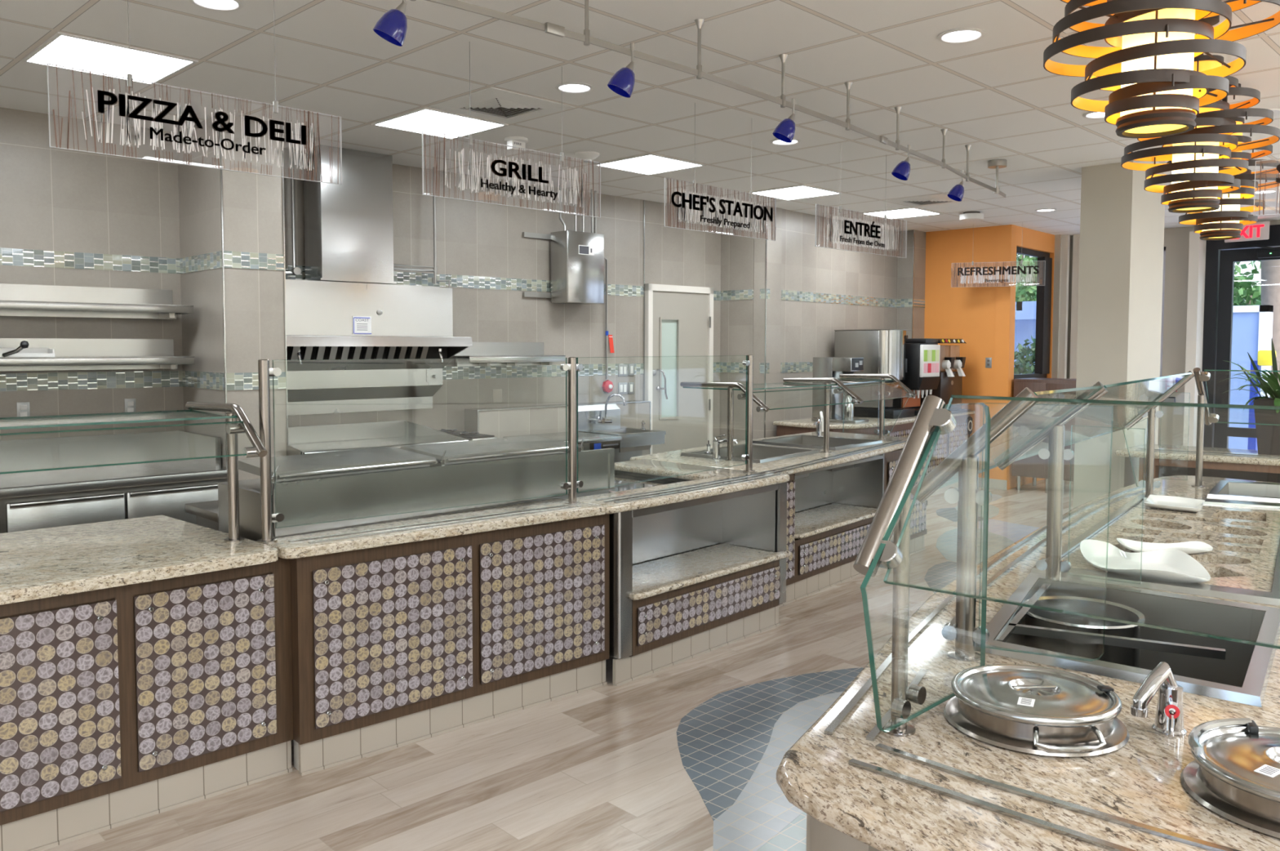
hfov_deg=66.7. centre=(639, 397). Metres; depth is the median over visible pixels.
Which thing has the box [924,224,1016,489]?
wall
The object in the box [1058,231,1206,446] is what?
trim
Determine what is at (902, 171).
spotlight
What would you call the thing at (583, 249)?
label
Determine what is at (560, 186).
conduit
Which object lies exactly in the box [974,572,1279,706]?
well
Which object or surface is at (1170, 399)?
keypad
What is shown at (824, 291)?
wall
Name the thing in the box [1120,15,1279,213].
pendant
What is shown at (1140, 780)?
countertop
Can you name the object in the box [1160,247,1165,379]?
window
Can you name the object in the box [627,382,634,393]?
light switch
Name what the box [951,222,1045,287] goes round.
hanging sign
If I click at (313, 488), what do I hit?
equipment
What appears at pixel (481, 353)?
wall shelf
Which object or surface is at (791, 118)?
socket
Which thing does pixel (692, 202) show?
hanging sign
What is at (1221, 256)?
door
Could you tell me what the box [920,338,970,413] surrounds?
dispenser
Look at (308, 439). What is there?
griddle
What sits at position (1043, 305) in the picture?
window
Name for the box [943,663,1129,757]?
soup warmer
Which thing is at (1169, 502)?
platter
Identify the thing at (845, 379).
sneeze guard
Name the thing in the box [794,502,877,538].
shelf
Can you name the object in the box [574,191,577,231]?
conduit
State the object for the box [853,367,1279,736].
sneeze guard
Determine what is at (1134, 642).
bar
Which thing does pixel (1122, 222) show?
column
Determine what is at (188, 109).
hanging sign
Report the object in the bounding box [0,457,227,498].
countertop
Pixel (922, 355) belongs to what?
dispenser
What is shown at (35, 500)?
prep table
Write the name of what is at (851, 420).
tray
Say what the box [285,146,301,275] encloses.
conduit
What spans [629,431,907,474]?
countertop
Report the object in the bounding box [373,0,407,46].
spotlight
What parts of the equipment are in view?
lid, panel, lid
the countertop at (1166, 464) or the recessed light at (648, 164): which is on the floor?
the countertop at (1166, 464)
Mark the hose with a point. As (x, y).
(820, 412)
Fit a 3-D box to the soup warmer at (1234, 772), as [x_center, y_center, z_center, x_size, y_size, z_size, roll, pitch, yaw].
[1.062,0.610,1.560,0.339,0.078,0.334,1,3,19]
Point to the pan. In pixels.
(1130, 656)
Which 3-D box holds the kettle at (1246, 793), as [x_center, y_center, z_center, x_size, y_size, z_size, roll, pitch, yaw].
[1.059,0.621,1.561,0.334,0.058,0.334,1,3,19]
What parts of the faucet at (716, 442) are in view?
spout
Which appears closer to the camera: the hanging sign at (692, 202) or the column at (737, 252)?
the hanging sign at (692, 202)
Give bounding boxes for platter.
[1080,538,1210,582]
[1115,537,1213,553]
[1144,494,1204,511]
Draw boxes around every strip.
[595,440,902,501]
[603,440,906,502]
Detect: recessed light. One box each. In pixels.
[21,31,198,85]
[188,0,244,11]
[370,106,508,139]
[555,82,593,93]
[593,153,705,175]
[748,184,842,200]
[769,138,800,145]
[860,207,942,218]
[937,27,986,43]
[1035,208,1056,211]
[1082,111,1104,118]
[1240,108,1279,119]
[1255,189,1278,193]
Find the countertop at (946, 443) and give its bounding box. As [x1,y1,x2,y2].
[773,410,974,496]
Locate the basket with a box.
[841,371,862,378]
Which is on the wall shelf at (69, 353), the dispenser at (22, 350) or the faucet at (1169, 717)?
the dispenser at (22, 350)
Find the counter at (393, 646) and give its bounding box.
[290,513,609,775]
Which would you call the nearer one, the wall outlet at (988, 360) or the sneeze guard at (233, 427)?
the sneeze guard at (233, 427)
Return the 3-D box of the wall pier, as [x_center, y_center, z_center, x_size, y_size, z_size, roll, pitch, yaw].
[-2.541,-0.194,6.072,0.738,2.935,0.396,3,4,44]
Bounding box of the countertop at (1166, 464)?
[1115,443,1279,482]
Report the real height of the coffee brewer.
0.619 m
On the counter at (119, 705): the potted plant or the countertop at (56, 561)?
the countertop at (56, 561)
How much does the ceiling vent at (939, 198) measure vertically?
0.012 m
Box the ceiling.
[0,0,1279,235]
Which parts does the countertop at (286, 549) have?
slide strip, slide strip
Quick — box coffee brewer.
[811,356,868,423]
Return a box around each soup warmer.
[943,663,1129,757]
[1180,717,1279,839]
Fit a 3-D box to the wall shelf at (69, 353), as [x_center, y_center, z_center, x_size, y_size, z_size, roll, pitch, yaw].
[-3.966,-0.213,4.952,3.135,0.184,0.378,-3,4,-43]
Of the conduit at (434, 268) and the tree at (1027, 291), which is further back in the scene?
the tree at (1027, 291)
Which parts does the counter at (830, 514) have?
disc panel, disc panel, steel trim, disc panel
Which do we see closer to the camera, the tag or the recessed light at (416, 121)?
the recessed light at (416, 121)
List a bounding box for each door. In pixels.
[644,283,713,453]
[1201,224,1279,448]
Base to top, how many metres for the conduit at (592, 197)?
0.383 m
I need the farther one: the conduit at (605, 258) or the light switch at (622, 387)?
the light switch at (622, 387)
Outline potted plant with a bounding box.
[1219,337,1279,455]
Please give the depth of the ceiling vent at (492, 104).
5.40 m
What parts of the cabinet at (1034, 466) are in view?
leg, door, leg, leg, door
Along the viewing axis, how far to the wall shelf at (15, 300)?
5.70 m
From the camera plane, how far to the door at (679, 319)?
9.30 m
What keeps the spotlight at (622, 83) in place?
hanging from the track
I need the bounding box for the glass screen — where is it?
[257,355,755,542]
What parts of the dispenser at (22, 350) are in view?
handle arm, knob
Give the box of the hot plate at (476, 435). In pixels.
[440,428,497,440]
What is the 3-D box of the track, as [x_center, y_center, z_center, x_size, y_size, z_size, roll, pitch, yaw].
[0.223,-1.446,4.305,0.489,0.236,7.752,3,4,44]
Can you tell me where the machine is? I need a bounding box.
[834,328,915,418]
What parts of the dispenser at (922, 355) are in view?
rail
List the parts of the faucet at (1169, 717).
spout, lever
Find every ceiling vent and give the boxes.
[427,87,575,124]
[882,193,972,207]
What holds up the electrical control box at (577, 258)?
attached to the wall at (73, 218)
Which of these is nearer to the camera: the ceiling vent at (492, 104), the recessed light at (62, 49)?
the recessed light at (62, 49)
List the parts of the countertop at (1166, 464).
slide strip, slide strip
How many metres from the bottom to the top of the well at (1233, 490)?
0.240 m
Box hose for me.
[819,411,823,431]
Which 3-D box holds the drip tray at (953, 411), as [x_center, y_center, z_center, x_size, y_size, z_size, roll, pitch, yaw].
[3.298,0.148,10.796,0.520,0.029,0.560,3,4,44]
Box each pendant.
[1043,0,1279,138]
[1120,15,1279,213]
[1166,83,1279,239]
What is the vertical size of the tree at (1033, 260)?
4.205 m
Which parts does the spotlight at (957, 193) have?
lamp shade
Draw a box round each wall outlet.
[16,401,30,416]
[124,398,136,412]
[985,357,991,368]
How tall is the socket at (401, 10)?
0.045 m
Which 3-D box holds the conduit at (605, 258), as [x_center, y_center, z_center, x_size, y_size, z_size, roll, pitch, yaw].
[-0.324,-0.713,8.621,0.020,1.109,0.108,3,4,40]
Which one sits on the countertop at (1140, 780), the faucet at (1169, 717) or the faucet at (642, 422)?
the faucet at (1169, 717)
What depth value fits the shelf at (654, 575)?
5.21 m
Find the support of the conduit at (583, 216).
attached to the electrical control box at (577, 258)
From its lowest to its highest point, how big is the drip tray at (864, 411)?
0.084 m
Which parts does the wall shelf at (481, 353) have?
plate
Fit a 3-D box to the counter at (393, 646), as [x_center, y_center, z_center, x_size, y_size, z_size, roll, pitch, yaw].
[-0.753,0.966,4.136,1.493,0.830,0.200,-3,4,-42]
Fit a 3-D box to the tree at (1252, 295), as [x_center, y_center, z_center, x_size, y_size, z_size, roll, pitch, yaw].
[12.742,-1.294,20.365,3.469,3.682,3.452,3,4,44]
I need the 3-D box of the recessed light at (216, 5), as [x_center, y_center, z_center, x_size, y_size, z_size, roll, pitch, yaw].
[-1.649,-1.536,3.781,0.200,0.008,0.200,3,4,44]
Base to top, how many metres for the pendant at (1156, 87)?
0.774 m
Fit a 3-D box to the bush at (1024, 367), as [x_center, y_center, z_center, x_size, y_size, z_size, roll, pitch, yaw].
[6.470,-0.117,15.527,1.672,1.815,2.091,3,4,44]
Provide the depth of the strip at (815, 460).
5.37 m
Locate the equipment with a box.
[185,435,614,541]
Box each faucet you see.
[594,393,626,423]
[640,420,645,429]
[711,434,737,459]
[813,417,822,435]
[1130,661,1186,738]
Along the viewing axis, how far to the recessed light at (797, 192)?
8.46 m
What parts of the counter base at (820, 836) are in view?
steel panel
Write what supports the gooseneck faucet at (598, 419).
attached to the sink at (634, 440)
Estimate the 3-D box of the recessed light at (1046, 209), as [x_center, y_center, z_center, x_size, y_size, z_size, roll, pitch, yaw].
[3.979,-1.832,9.533,0.200,0.008,0.200,3,4,44]
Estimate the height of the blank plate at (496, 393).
0.110 m
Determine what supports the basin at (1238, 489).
in the well at (1233, 490)
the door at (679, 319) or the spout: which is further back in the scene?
the door at (679, 319)
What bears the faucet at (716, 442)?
on the countertop at (673, 455)
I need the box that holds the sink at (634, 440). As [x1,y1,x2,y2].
[577,403,666,462]
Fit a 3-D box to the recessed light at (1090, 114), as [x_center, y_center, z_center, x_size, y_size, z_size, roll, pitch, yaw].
[2.652,-1.625,5.586,0.200,0.008,0.200,3,4,44]
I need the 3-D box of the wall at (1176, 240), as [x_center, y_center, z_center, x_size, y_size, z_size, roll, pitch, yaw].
[8.414,-0.313,8.656,9.320,2.935,0.350,3,4,44]
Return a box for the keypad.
[1163,396,1175,402]
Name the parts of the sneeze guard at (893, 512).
support arm, post, pane, post, support arm, slanted pane, divider pane, support arm, post, slanted pane, slanted pane, divider pane, pane, post, support arm, pane, post, support arm, slanted pane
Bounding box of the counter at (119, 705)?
[0,556,293,850]
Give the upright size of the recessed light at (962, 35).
0.008 m
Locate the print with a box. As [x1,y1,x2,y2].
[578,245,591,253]
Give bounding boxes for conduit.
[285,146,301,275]
[393,167,449,288]
[559,185,565,231]
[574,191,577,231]
[582,193,584,231]
[591,189,593,232]
[594,191,596,233]
[604,257,608,378]
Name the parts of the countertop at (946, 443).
disc panel, disc panel, disc panel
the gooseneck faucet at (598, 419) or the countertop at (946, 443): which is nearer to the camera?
the gooseneck faucet at (598, 419)
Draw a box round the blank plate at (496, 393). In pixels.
[492,388,502,402]
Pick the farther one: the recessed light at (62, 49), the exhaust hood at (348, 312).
the exhaust hood at (348, 312)
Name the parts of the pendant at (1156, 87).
lamp shade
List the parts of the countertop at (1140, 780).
slide strip, slide strip, slide strip, slide strip, slide strip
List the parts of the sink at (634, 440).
bowl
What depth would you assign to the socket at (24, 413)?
5.61 m
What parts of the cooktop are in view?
glass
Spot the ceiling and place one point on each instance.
(993, 94)
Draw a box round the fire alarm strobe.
[504,136,528,151]
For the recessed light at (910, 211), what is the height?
0.008 m
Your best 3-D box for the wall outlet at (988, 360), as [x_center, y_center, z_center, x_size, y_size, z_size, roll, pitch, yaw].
[3.917,-0.388,10.925,0.070,0.116,0.008,3,4,44]
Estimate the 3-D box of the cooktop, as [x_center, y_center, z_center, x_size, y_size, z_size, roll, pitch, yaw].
[-0.151,0.836,5.511,0.860,0.745,0.685,3,4,44]
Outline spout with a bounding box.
[703,440,712,453]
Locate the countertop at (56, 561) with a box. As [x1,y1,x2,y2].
[0,514,278,604]
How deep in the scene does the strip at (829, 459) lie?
5.33 m
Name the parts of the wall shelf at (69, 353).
plate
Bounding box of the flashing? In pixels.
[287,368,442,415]
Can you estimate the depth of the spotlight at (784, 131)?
4.53 m
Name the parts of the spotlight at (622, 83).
lamp shade, stem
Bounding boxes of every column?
[720,205,782,443]
[1072,160,1165,508]
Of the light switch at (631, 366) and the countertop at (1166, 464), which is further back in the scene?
the light switch at (631, 366)
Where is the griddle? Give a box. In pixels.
[286,420,468,455]
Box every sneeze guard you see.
[0,401,267,541]
[680,373,915,460]
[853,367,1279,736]
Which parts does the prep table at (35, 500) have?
door, door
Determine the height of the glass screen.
0.677 m
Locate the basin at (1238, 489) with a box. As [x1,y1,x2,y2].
[1217,481,1279,497]
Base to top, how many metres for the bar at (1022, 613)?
0.022 m
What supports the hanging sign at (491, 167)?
hanging from the ceiling
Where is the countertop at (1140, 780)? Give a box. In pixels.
[776,475,1279,850]
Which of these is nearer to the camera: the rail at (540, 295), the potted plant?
the potted plant
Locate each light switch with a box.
[617,364,627,376]
[617,382,627,394]
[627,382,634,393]
[628,364,634,375]
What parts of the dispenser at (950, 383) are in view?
lever, lever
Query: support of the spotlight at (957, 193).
hanging from the track
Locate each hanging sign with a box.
[46,0,342,185]
[422,41,600,217]
[663,136,776,240]
[814,160,906,257]
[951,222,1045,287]
[1253,158,1279,215]
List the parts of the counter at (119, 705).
disc panel, disc panel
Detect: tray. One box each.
[0,347,54,356]
[811,417,868,423]
[853,406,915,418]
[949,408,970,413]
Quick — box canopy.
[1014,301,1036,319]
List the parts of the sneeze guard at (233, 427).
glass, glass, support arm, post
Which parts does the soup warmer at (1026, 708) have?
lid, handle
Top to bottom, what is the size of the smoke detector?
0.060 m
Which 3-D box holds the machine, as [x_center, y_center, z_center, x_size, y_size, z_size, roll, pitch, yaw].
[2.441,-0.253,10.127,0.700,0.897,0.445,3,4,44]
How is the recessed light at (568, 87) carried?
in the ceiling
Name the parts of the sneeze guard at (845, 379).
support arm, post, glass, glass, support arm, post, glass, glass, support arm, glass, post, glass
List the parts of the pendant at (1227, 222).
lamp shade, stem and canopy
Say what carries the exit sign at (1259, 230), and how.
attached to the ceiling
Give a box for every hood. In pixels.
[285,144,472,370]
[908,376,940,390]
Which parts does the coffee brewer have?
control panel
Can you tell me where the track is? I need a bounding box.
[409,0,1007,197]
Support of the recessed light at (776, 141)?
in the ceiling
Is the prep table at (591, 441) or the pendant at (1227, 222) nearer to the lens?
the pendant at (1227, 222)
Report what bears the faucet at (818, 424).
on the countertop at (673, 455)
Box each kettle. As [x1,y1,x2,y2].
[943,695,1129,757]
[1180,759,1279,839]
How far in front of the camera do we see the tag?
8.67 m
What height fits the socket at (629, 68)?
0.045 m
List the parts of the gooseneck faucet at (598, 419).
spout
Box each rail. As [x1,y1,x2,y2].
[522,231,551,239]
[522,292,551,297]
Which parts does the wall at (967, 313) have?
baseboard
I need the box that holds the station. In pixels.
[601,379,613,392]
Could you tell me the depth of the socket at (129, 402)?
6.00 m
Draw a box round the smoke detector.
[574,151,599,163]
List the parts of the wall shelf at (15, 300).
plate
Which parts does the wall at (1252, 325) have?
trim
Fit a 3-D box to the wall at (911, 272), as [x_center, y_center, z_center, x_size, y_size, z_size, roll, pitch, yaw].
[3.135,-0.471,11.480,0.342,2.935,0.307,3,4,44]
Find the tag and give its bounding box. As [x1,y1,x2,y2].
[605,330,614,352]
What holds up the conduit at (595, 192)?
attached to the ceiling
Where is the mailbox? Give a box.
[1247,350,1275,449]
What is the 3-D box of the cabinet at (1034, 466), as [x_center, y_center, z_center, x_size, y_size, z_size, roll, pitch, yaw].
[4.600,0.418,10.766,0.740,1.240,0.538,3,4,44]
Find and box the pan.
[1021,595,1145,667]
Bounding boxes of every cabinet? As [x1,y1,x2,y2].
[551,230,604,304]
[1011,377,1075,495]
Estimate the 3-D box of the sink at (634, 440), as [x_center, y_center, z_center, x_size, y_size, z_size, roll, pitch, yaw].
[-0.165,0.473,8.072,0.530,0.800,0.544,-3,4,-43]
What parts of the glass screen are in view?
post, glass pane, post, glass pane, post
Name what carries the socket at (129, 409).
attached to the wall outlet at (130, 403)
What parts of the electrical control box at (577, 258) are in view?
door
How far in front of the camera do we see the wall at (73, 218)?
7.23 m
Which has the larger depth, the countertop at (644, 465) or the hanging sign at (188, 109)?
the countertop at (644, 465)
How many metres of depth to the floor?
3.71 m
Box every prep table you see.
[0,430,227,533]
[502,431,622,462]
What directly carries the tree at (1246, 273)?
on the ground
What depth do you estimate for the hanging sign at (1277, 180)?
4.77 m
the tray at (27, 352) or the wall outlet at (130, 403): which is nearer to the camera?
the tray at (27, 352)
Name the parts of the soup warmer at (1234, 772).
lid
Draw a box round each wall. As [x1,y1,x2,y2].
[0,106,720,444]
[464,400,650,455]
[752,205,897,439]
[896,229,925,338]
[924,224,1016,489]
[991,224,1054,488]
[1013,305,1273,448]
[1051,219,1279,445]
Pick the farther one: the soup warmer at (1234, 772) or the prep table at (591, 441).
the prep table at (591, 441)
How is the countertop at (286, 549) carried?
on the counter at (393, 646)
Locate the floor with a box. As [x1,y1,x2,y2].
[40,479,1073,850]
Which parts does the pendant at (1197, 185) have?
lamp shade, stem and canopy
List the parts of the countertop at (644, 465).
slide strip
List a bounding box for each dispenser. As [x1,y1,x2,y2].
[0,340,54,356]
[887,337,940,415]
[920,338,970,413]
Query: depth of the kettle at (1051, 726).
1.78 m
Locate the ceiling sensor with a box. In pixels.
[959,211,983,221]
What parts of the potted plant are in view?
planter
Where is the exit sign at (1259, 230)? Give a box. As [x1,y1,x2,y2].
[1224,221,1269,242]
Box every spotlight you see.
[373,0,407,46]
[607,42,635,97]
[772,98,795,142]
[891,144,910,180]
[947,169,964,201]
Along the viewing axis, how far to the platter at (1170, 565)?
3.20 m
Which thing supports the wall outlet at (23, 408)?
attached to the wall at (73, 218)
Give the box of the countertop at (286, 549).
[263,497,605,558]
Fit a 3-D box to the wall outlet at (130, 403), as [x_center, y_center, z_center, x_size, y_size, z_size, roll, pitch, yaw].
[-3.147,0.059,6.004,0.064,0.100,0.008,-3,4,-43]
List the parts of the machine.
plate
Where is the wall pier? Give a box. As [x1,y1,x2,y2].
[177,114,288,481]
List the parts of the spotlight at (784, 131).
lamp shade, stem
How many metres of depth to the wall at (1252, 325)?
14.81 m
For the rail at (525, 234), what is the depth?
8.07 m
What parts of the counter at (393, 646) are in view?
disc panel, disc panel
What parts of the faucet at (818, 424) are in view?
spout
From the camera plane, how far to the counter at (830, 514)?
6.72 m
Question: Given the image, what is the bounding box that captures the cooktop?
[608,468,696,492]
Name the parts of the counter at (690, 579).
wood frame, disc panel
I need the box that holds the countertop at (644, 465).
[565,458,789,513]
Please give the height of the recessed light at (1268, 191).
0.008 m
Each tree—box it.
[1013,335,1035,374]
[1015,259,1036,302]
[1016,253,1037,300]
[1233,260,1261,306]
[1234,261,1257,302]
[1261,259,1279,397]
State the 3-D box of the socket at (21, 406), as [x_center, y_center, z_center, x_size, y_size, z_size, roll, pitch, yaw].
[-3.557,0.059,5.609,0.036,0.028,0.003,-3,4,-43]
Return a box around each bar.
[994,582,1052,641]
[1011,623,1226,659]
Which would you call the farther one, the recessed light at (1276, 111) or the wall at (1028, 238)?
the wall at (1028, 238)
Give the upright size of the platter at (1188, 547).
0.029 m
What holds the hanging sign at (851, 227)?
hanging from the ceiling
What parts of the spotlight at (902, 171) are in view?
lamp shade, stem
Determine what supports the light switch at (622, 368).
attached to the wall at (73, 218)
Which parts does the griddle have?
cooking plate, rail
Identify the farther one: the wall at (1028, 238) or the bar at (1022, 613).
the wall at (1028, 238)
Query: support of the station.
attached to the wall at (73, 218)
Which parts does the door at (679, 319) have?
pull handle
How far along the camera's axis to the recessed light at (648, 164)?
7.15 m
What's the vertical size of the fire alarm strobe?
0.074 m
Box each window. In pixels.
[1013,246,1052,378]
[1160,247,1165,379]
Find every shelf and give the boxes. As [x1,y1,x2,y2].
[0,283,193,319]
[0,337,195,371]
[452,342,565,366]
[629,542,791,599]
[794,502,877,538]
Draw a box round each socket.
[19,404,26,409]
[19,411,26,416]
[127,400,133,405]
[127,407,133,412]
[395,1,406,14]
[625,61,634,71]
[787,113,795,121]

